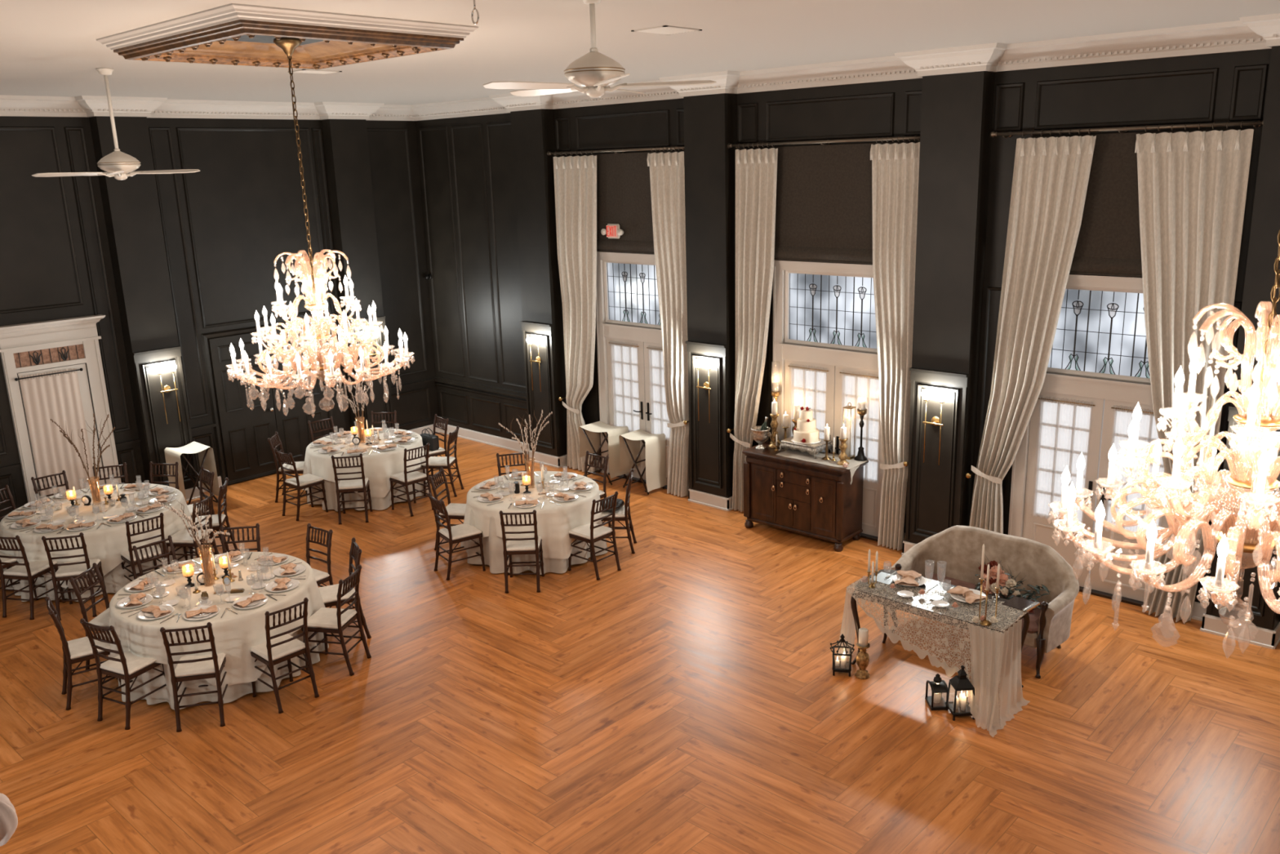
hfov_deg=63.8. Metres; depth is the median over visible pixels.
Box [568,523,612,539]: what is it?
seat cushion
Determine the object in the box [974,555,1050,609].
greenery
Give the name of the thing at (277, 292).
candle
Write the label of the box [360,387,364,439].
branch
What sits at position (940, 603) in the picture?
bread plate
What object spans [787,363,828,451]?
sheer curtain
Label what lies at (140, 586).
folded napkin
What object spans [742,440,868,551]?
sideboard
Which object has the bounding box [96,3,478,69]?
ceiling medallion
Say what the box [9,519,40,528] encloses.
charger plate
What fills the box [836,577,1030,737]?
lace tablecloth
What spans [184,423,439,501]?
baseboard
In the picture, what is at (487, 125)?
trim
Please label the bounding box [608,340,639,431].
sheer curtain
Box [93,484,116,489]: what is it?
folded napkin
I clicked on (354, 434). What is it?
goblet
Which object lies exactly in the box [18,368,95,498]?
sheer curtain
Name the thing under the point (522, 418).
branch
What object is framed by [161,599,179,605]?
bread plate
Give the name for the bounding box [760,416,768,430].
wine bottle
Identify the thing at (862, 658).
candlestick
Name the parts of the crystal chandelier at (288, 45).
bulb, bulb, bulb, bulb, bulb, bulb, bulb, bulb, bulb, bulb, bulb, bulb, bulb, bulb, chain, bulb, bulb, bulb, bulb, bulb, bulb, bulb, bulb, bulb, bulb, bulb, bulb, bulb, bulb, bulb, bulb, bulb, bulb, bulb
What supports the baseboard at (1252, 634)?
attached to the wall at (1185, 96)
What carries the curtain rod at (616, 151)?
attached to the wall at (1185, 96)
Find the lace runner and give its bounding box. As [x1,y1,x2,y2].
[776,448,868,484]
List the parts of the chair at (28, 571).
leg, rail, rail, rail, rail, leg, seat frame, leg, leg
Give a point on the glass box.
(234, 590)
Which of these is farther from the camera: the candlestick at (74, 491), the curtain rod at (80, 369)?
the curtain rod at (80, 369)
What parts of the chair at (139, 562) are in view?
leg, rail, rail, rail, leg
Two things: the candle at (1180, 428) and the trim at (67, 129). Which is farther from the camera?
the trim at (67, 129)
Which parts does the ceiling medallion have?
painted panel, brown moulding, gilded frame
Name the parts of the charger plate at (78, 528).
dinner plate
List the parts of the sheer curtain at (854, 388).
rod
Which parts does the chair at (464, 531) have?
leg, rail, rail, rail, leg, seat frame, leg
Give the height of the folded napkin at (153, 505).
0.044 m
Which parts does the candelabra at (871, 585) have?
stem, stem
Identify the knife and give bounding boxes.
[120,607,145,613]
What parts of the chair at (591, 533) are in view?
leg, seat frame, leg, leg, rail, rail, rail, rail, leg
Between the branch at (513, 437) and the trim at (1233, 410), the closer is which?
the trim at (1233, 410)
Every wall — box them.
[0,115,439,521]
[415,48,1271,604]
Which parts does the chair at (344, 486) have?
leg, leg, rail, rail, rail, rail, seat frame, leg, leg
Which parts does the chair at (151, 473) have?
leg, rail, rail, rail, leg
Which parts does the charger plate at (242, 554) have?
dinner plate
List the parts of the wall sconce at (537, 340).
globe, rod, globe, rod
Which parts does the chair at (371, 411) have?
leg, rail, rail, leg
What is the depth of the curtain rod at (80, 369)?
13.19 m
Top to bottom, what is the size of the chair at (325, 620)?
0.942 m
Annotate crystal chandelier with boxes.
[226,37,414,406]
[1048,230,1279,647]
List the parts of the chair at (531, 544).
leg, leg, rail, rail, rail, rail, seat frame, leg, leg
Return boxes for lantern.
[830,633,854,676]
[842,402,856,459]
[924,673,948,710]
[945,665,975,720]
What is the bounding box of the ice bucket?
[751,426,770,449]
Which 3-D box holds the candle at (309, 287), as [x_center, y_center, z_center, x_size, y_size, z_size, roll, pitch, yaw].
[-2.723,-1.114,8.499,0.024,0.104,0.025,-8,15,-22]
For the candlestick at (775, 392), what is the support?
on the sideboard
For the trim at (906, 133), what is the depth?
11.77 m
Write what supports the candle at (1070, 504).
on the crystal chandelier at (1240, 540)
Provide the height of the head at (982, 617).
0.047 m
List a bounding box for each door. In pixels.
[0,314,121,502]
[208,331,279,484]
[264,323,329,464]
[595,251,690,488]
[773,259,883,541]
[1008,273,1171,607]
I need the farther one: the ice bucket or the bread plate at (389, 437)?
the bread plate at (389, 437)
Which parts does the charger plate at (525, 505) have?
dinner plate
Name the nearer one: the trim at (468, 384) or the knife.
the knife
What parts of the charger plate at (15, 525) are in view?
dinner plate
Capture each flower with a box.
[977,564,987,573]
[979,581,992,594]
[982,573,991,582]
[986,560,998,568]
[988,582,1000,593]
[989,564,1004,579]
[989,577,996,584]
[995,573,1010,586]
[1000,586,1008,595]
[1005,578,1016,589]
[1012,590,1020,595]
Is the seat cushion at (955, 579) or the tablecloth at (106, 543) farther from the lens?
the tablecloth at (106, 543)
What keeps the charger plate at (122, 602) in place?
on the tablecloth at (234, 634)
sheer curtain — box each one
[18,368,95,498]
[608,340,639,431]
[646,345,671,440]
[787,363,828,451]
[839,369,879,484]
[1031,395,1094,525]
[1102,404,1165,542]
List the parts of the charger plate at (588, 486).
dinner plate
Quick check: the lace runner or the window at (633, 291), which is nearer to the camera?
the lace runner
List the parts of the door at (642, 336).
handle, handle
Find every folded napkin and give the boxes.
[8,510,35,515]
[15,518,37,527]
[26,497,50,506]
[35,524,64,529]
[60,488,76,497]
[66,520,95,528]
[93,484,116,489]
[108,512,135,521]
[124,483,149,488]
[124,592,146,606]
[128,577,156,590]
[136,502,162,511]
[141,604,172,617]
[149,487,169,494]
[154,493,168,503]
[164,560,195,572]
[185,604,217,617]
[217,550,241,561]
[234,593,266,607]
[257,555,286,562]
[271,577,291,591]
[280,562,296,575]
[312,440,331,444]
[321,445,337,452]
[333,431,350,436]
[346,448,366,453]
[364,427,383,431]
[377,443,396,449]
[394,430,411,435]
[397,435,411,442]
[479,480,497,488]
[480,492,501,501]
[511,471,528,477]
[515,498,537,505]
[553,492,575,501]
[554,471,575,478]
[573,481,586,489]
[894,569,921,586]
[946,585,987,604]
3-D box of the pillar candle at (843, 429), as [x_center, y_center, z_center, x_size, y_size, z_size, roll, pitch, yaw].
[2.353,0.069,11.871,0.066,0.130,0.068,11,19,41]
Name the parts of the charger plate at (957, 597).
dinner plate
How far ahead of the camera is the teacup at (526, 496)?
11.84 m
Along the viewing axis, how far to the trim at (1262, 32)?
11.85 m
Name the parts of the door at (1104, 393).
casing, handle, handle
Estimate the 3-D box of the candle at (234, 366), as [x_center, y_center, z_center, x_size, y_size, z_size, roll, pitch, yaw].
[-3.152,-0.484,7.985,0.025,0.104,0.024,-11,17,-32]
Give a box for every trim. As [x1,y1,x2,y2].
[0,13,1279,120]
[0,126,435,520]
[88,115,199,489]
[132,346,198,485]
[200,316,333,485]
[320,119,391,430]
[349,315,394,428]
[418,121,528,438]
[434,376,526,402]
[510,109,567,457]
[520,320,558,455]
[555,108,684,452]
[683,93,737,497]
[685,340,727,496]
[738,89,921,522]
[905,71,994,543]
[905,367,968,539]
[977,63,1268,591]
[1205,45,1279,630]
[1206,404,1279,627]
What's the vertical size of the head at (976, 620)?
0.058 m
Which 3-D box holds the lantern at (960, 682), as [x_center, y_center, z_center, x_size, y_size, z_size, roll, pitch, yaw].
[2.623,2.147,8.381,0.196,0.450,0.196,-2,14,-3]
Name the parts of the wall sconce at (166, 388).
globe, rod, plate, globe, rod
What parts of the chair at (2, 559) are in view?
seat frame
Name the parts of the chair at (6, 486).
rail, rail, leg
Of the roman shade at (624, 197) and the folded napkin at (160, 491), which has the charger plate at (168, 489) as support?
the folded napkin at (160, 491)
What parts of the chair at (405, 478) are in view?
leg, seat frame, leg, leg, rail, rail, rail, rail, leg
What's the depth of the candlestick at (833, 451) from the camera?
12.09 m
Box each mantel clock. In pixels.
[81,495,91,505]
[196,572,209,585]
[351,436,360,444]
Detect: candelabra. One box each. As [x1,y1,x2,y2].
[866,549,878,588]
[978,543,999,626]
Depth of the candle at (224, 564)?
9.73 m
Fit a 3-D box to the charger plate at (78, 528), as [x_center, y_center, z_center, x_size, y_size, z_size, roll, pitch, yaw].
[-6.139,1.095,11.286,0.300,0.021,0.300,-6,15,-16]
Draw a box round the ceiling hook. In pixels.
[471,0,479,24]
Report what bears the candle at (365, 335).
on the crystal chandelier at (288, 45)
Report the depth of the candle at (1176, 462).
3.80 m
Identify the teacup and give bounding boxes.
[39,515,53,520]
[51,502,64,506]
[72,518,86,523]
[96,491,106,495]
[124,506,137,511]
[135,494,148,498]
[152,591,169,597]
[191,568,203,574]
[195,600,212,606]
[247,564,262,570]
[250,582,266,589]
[333,440,343,444]
[383,440,393,443]
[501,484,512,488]
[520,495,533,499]
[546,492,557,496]
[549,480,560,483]
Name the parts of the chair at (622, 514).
seat frame, leg, leg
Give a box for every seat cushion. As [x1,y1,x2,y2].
[0,552,17,564]
[3,560,57,576]
[54,558,100,577]
[66,631,111,659]
[88,607,109,626]
[100,650,156,675]
[120,542,161,561]
[165,528,210,543]
[174,653,225,677]
[186,502,208,515]
[186,513,226,528]
[249,633,305,661]
[278,461,304,471]
[284,473,324,486]
[302,607,356,629]
[311,568,329,581]
[318,582,355,603]
[337,477,368,489]
[389,469,426,482]
[422,456,455,466]
[423,446,444,454]
[439,502,466,515]
[439,523,481,540]
[506,535,541,551]
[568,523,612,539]
[599,489,604,495]
[602,505,628,517]
[924,573,1042,633]
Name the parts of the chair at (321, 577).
leg, rail, rail, rail, rail, seat frame, leg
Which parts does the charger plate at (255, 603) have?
dinner plate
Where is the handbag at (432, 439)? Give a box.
[419,427,439,450]
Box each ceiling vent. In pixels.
[288,69,342,74]
[631,25,702,35]
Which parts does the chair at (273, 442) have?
leg, leg, seat frame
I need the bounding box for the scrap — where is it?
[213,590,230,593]
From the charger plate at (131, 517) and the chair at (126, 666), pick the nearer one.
the chair at (126, 666)
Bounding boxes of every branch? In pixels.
[50,418,97,501]
[59,429,94,501]
[62,433,97,500]
[78,428,97,501]
[84,427,96,501]
[85,413,99,502]
[94,413,108,502]
[95,440,110,495]
[96,426,115,500]
[154,490,205,568]
[171,501,213,581]
[179,503,211,580]
[187,503,206,582]
[191,511,209,582]
[193,496,205,553]
[198,509,206,576]
[200,511,213,571]
[202,506,210,582]
[207,531,230,565]
[333,386,355,415]
[340,389,359,435]
[346,382,362,440]
[346,398,364,439]
[353,380,360,431]
[355,377,363,440]
[358,375,364,440]
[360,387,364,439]
[362,380,371,437]
[498,420,530,472]
[511,428,532,485]
[516,417,533,484]
[519,422,533,484]
[524,418,529,483]
[527,422,535,485]
[528,414,533,484]
[530,411,552,485]
[532,421,548,483]
[533,409,542,484]
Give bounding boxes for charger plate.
[6,510,36,519]
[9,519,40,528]
[23,499,53,507]
[33,522,65,532]
[53,489,82,497]
[65,520,96,530]
[91,484,118,491]
[106,514,137,522]
[115,594,152,608]
[124,482,151,489]
[124,578,159,591]
[135,504,164,512]
[137,604,174,619]
[147,487,174,495]
[148,495,176,503]
[162,560,195,573]
[182,604,220,620]
[213,551,245,563]
[232,595,267,608]
[257,553,288,564]
[265,578,299,591]
[273,564,306,576]
[311,440,333,445]
[318,446,340,453]
[330,431,351,437]
[345,448,368,454]
[364,427,385,432]
[375,444,398,450]
[392,431,413,436]
[394,437,416,443]
[475,482,500,489]
[476,493,502,502]
[509,471,533,478]
[513,498,539,507]
[552,493,578,501]
[553,471,577,479]
[568,482,594,490]
[892,573,926,586]
[950,588,986,602]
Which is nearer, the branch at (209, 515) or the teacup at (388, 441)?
the branch at (209, 515)
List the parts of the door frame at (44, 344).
transom pane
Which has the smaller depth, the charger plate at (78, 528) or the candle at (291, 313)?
the candle at (291, 313)
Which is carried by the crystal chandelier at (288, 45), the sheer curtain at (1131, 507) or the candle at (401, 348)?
the candle at (401, 348)
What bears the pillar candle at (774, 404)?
on the candlestick at (774, 415)
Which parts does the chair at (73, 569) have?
leg, rail, rail, rail, leg, rail, seat frame, leg, leg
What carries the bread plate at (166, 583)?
on the tablecloth at (234, 634)
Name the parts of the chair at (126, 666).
leg, rail, rail, rail, rail, leg, seat frame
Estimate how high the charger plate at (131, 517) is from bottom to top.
0.021 m
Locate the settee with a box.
[889,524,1079,678]
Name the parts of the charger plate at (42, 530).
dinner plate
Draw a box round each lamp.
[600,228,606,235]
[617,229,623,235]
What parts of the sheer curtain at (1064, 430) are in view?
rod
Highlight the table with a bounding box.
[850,568,1030,687]
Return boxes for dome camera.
[425,274,431,279]
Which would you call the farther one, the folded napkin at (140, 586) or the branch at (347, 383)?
the branch at (347, 383)
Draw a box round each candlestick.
[73,485,79,505]
[102,494,109,504]
[115,484,119,500]
[192,574,200,593]
[211,553,219,580]
[226,551,235,582]
[371,425,376,440]
[520,471,524,485]
[540,466,545,488]
[541,464,546,487]
[768,399,779,448]
[769,378,781,444]
[773,434,778,450]
[782,410,789,439]
[791,402,799,434]
[822,423,831,460]
[831,436,836,461]
[836,423,848,465]
[854,396,866,461]
[854,627,870,679]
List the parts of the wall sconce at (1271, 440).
rod, globe, plate, rod, globe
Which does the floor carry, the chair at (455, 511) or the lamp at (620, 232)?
the chair at (455, 511)
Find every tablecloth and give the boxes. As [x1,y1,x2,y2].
[0,483,195,601]
[108,551,328,709]
[302,428,428,511]
[460,471,608,574]
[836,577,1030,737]
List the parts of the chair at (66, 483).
leg, rail, rail, rail, leg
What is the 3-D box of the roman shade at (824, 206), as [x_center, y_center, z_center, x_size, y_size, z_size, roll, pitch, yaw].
[2.218,-2.546,11.746,1.810,1.315,0.065,11,19,41]
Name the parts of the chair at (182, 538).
leg, seat frame, leg, rail, rail, leg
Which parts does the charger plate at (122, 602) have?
dinner plate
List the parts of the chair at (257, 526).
leg, rail, rail, rail, leg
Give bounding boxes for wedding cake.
[792,408,819,443]
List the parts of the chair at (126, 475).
leg, rail, rail, leg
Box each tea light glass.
[177,590,184,594]
[215,587,221,591]
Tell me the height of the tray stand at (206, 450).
0.834 m
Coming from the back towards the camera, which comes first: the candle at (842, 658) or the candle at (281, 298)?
the candle at (842, 658)
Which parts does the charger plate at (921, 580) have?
dinner plate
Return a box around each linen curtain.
[553,155,596,471]
[647,151,689,497]
[729,147,777,511]
[870,142,919,550]
[968,135,1096,533]
[1134,128,1253,622]
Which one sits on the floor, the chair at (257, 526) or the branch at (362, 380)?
the chair at (257, 526)
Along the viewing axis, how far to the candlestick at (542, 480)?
12.15 m
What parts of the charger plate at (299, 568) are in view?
dinner plate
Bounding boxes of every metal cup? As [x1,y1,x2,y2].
[771,390,780,396]
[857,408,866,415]
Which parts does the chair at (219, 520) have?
leg, seat frame, leg, leg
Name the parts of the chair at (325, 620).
leg, leg, seat frame, leg, rail, rail, rail, rail, leg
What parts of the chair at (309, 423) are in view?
leg, rail, rail, rail, leg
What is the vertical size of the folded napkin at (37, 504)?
0.044 m
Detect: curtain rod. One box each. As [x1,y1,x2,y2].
[14,368,83,381]
[546,146,684,155]
[727,135,919,148]
[990,120,1263,137]
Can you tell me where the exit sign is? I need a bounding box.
[600,223,623,238]
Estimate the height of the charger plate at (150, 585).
0.021 m
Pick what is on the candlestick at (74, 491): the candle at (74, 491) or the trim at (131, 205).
the candle at (74, 491)
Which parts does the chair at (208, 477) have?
seat frame, leg, rail, leg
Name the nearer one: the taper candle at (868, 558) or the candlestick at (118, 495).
the taper candle at (868, 558)
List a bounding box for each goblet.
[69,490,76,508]
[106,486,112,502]
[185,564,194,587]
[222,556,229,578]
[352,426,356,437]
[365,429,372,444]
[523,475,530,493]
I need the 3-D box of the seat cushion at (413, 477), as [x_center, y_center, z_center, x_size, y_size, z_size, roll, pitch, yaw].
[-3.120,0.664,13.864,0.385,0.040,0.370,12,20,42]
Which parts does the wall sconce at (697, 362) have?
globe, rod, plate, globe, rod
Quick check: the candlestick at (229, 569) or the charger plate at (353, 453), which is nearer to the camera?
the candlestick at (229, 569)
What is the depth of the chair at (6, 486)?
12.35 m
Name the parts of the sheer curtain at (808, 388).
rod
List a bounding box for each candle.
[73,485,76,500]
[185,569,191,576]
[193,574,197,589]
[211,553,215,568]
[222,561,227,568]
[226,551,231,569]
[231,358,236,371]
[240,348,244,360]
[244,361,249,375]
[256,320,260,334]
[258,343,262,355]
[263,315,268,328]
[266,363,271,377]
[271,324,276,337]
[275,290,279,303]
[279,294,284,307]
[282,339,287,351]
[289,311,294,324]
[297,363,302,377]
[305,324,310,337]
[308,286,313,298]
[310,338,314,348]
[317,293,321,306]
[324,308,328,320]
[329,361,333,374]
[337,334,342,346]
[343,320,347,334]
[344,285,348,297]
[350,288,354,302]
[355,308,359,320]
[360,357,364,370]
[364,334,368,346]
[368,315,373,328]
[373,311,377,324]
[384,352,388,365]
[385,335,388,347]
[399,346,403,359]
[404,342,408,355]
[541,466,543,480]
[771,401,777,414]
[773,381,778,391]
[782,413,788,426]
[793,404,799,420]
[824,426,830,439]
[832,436,835,452]
[835,659,839,666]
[840,426,846,439]
[840,656,844,668]
[845,416,852,456]
[858,400,865,409]
[858,627,868,646]
[867,549,870,571]
[871,560,874,582]
[875,551,878,571]
[933,693,941,702]
[953,697,958,709]
[958,693,963,706]
[960,695,966,711]
[980,543,984,579]
[986,564,989,590]
[995,563,999,588]
[1060,484,1068,508]
[1066,502,1074,527]
[1075,471,1083,493]
[1093,521,1102,548]
[1106,461,1115,484]
[1126,438,1135,463]
[1134,422,1139,446]
[1144,541,1154,568]
[1151,457,1159,479]
[1171,457,1181,484]
[1172,387,1182,413]
[1177,413,1185,437]
[1187,373,1196,398]
[1205,457,1213,479]
[1214,557,1226,586]
[1245,403,1257,431]
[1247,426,1255,438]
[1255,471,1266,501]
[1266,462,1274,477]
[1267,373,1277,398]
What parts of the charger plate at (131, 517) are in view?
dinner plate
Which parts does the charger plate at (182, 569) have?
dinner plate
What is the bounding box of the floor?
[0,432,1279,853]
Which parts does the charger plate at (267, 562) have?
dinner plate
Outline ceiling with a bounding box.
[0,0,1279,105]
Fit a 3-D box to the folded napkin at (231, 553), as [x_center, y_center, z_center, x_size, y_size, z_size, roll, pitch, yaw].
[-4.078,1.284,10.218,0.147,0.044,0.250,0,14,6]
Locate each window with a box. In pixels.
[603,260,661,328]
[784,270,877,352]
[1046,285,1150,383]
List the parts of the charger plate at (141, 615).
dinner plate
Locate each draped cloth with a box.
[164,441,219,503]
[578,421,630,478]
[618,428,666,492]
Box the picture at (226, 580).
[223,577,229,584]
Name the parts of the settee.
leg, arm, seat rail, leg, arm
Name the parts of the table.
leg, leg, leg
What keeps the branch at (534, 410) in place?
in the glass vase
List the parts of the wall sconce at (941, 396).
rod, globe, plate, rod, globe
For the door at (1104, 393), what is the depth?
10.45 m
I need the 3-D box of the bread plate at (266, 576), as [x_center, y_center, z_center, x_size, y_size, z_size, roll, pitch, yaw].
[-3.529,1.421,9.723,0.144,0.012,0.144,11,19,41]
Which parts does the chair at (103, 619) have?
leg, rail, rail, rail, rail, leg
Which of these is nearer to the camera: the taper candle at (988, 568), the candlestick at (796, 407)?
the taper candle at (988, 568)
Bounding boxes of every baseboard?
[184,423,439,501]
[439,422,1279,648]
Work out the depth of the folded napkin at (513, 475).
12.63 m
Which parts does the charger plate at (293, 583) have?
dinner plate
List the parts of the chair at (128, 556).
leg, seat frame, rail, rail, rail, leg, leg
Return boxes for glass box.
[229,588,244,593]
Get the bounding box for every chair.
[0,484,16,519]
[0,535,65,619]
[0,552,20,589]
[31,470,69,500]
[41,532,106,620]
[44,595,121,710]
[69,562,109,670]
[80,617,166,729]
[92,462,128,485]
[120,512,168,581]
[132,535,177,576]
[149,461,178,489]
[160,622,227,732]
[165,492,218,564]
[186,466,221,542]
[186,477,238,559]
[220,523,260,553]
[249,597,319,713]
[267,431,307,502]
[274,448,328,520]
[301,564,371,675]
[306,523,337,608]
[307,416,335,442]
[318,537,371,638]
[331,453,372,524]
[370,410,396,428]
[389,442,433,516]
[422,426,464,497]
[423,413,453,479]
[427,492,485,580]
[428,466,466,550]
[496,450,528,475]
[498,509,544,593]
[568,491,621,580]
[584,450,611,526]
[600,468,636,553]
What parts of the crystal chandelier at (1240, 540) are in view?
bulb, bulb, bulb, bulb, bulb, bulb, bulb, bulb, bulb, bulb, bulb, bulb, bulb, bulb, bulb, bulb, bulb, bulb, chain, bulb, bulb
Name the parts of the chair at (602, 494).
leg, rail, rail, rail, rail, leg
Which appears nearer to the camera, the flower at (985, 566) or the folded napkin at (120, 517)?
the flower at (985, 566)
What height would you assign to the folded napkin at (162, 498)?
0.044 m
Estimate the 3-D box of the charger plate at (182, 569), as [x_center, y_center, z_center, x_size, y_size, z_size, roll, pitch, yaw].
[-4.485,1.371,10.011,0.300,0.021,0.300,10,19,39]
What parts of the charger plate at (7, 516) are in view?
dinner plate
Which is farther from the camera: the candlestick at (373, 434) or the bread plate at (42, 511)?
the candlestick at (373, 434)
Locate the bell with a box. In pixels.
[238,569,243,581]
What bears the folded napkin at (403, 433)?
on the charger plate at (411, 432)
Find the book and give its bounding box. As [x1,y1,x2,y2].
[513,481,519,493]
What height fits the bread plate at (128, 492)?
0.012 m
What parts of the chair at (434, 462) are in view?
leg, seat frame, leg, leg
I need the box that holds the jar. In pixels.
[200,591,208,599]
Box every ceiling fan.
[31,67,199,180]
[482,0,715,97]
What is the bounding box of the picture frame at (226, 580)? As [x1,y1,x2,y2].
[222,575,231,585]
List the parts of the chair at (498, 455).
leg, rail, rail, rail, leg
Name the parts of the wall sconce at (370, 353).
rod, plate, globe, rod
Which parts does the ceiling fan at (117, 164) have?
blade, down rod, blade, blade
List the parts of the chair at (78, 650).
rail, leg, leg, seat frame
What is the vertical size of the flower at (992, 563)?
0.096 m
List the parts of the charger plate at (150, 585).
dinner plate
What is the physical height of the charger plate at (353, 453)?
0.021 m
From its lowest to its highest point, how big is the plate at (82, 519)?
0.058 m
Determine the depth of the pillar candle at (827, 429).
12.08 m
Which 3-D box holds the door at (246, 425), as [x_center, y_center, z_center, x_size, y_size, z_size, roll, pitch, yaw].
[-5.836,-0.279,15.287,0.108,2.190,0.850,11,19,41]
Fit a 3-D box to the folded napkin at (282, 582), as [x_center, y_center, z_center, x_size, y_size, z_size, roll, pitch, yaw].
[-3.315,1.448,9.486,0.147,0.044,0.250,-4,15,-9]
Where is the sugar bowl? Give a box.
[119,493,127,502]
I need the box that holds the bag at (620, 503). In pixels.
[601,497,624,512]
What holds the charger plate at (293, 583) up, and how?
on the tablecloth at (234, 634)
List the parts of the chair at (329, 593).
seat frame, leg, rail, leg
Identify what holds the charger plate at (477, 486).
on the tablecloth at (554, 521)
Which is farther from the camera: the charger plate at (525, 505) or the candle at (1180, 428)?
the charger plate at (525, 505)
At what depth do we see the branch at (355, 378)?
14.34 m
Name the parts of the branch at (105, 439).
stem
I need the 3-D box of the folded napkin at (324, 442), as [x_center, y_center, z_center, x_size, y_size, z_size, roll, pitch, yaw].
[-4.467,0.210,14.463,0.250,0.044,0.147,7,17,30]
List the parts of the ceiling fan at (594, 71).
blade, blade, down rod, blade, blade, blade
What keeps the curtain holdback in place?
attached to the wall at (1185, 96)
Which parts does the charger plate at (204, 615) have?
dinner plate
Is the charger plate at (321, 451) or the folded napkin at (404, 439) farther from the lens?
the folded napkin at (404, 439)
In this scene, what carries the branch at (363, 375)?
in the glass vase
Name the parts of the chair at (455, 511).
leg, rail, rail, rail, leg, seat frame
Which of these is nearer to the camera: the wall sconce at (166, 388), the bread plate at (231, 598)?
the bread plate at (231, 598)
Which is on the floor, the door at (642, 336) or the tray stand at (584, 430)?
the tray stand at (584, 430)
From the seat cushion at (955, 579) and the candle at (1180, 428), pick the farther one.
the seat cushion at (955, 579)
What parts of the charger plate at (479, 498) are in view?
dinner plate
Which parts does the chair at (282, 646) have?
leg, leg, seat frame, rail, rail, rail, rail, leg, leg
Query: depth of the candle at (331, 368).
7.73 m
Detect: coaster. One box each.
[869,571,893,584]
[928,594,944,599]
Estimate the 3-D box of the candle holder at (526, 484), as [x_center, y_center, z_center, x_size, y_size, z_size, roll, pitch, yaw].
[-1.325,0.669,12.008,0.104,0.207,0.104,11,19,41]
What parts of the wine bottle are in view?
bottle glass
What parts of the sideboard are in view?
corner post, door, door, frieze moulding, drawer, drawer, door, door, corner post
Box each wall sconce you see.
[155,363,180,423]
[363,330,381,382]
[526,336,541,391]
[693,359,712,422]
[921,389,946,465]
[1236,431,1276,524]
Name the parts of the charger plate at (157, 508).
dinner plate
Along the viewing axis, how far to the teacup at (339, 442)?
14.50 m
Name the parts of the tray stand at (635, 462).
leg, leg, leg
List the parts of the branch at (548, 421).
stem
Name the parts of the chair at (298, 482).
leg, rail, rail, rail, leg, seat frame, leg, leg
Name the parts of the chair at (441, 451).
seat frame, leg, leg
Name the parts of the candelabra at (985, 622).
stem, stem, stem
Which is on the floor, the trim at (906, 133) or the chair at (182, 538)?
the chair at (182, 538)
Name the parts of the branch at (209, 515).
stem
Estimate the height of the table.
0.759 m
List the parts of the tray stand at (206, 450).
leg, leg, leg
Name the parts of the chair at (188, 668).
leg, rail, rail, rail, rail, seat frame, leg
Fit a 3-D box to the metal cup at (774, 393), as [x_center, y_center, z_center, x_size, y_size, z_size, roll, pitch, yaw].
[1.687,-0.414,12.778,0.107,0.075,0.116,11,19,41]
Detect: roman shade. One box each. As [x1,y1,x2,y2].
[586,151,685,253]
[769,142,908,264]
[1028,128,1233,276]
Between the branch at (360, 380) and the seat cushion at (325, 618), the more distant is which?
the branch at (360, 380)
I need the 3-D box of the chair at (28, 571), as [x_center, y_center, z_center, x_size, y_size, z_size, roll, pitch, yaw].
[-6.529,1.512,10.938,0.400,0.942,0.484,2,15,13]
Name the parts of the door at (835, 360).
casing, handle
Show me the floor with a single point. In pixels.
(686, 697)
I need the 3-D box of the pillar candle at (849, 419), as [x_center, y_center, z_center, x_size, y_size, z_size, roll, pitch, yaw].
[2.466,0.113,12.129,0.072,0.470,0.072,11,19,41]
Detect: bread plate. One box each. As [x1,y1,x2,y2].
[36,509,50,513]
[51,519,66,523]
[73,494,85,498]
[102,514,116,519]
[123,490,135,494]
[135,501,148,505]
[159,579,175,586]
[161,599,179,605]
[225,595,241,601]
[229,562,238,568]
[258,573,275,579]
[335,444,345,448]
[370,444,380,448]
[386,435,395,439]
[497,491,510,495]
[556,487,568,491]
[897,590,914,597]
[931,600,949,607]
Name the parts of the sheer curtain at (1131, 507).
rod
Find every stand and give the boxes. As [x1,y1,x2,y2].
[0,792,17,846]
[181,447,217,505]
[581,427,627,484]
[622,436,664,494]
[778,435,833,457]
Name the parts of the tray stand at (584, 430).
leg, leg, leg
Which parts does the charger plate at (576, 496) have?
dinner plate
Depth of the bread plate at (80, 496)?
12.38 m
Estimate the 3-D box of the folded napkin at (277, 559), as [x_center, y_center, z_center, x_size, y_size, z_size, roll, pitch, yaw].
[-3.624,1.295,10.123,0.250,0.044,0.147,2,15,13]
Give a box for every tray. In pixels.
[1001,595,1039,612]

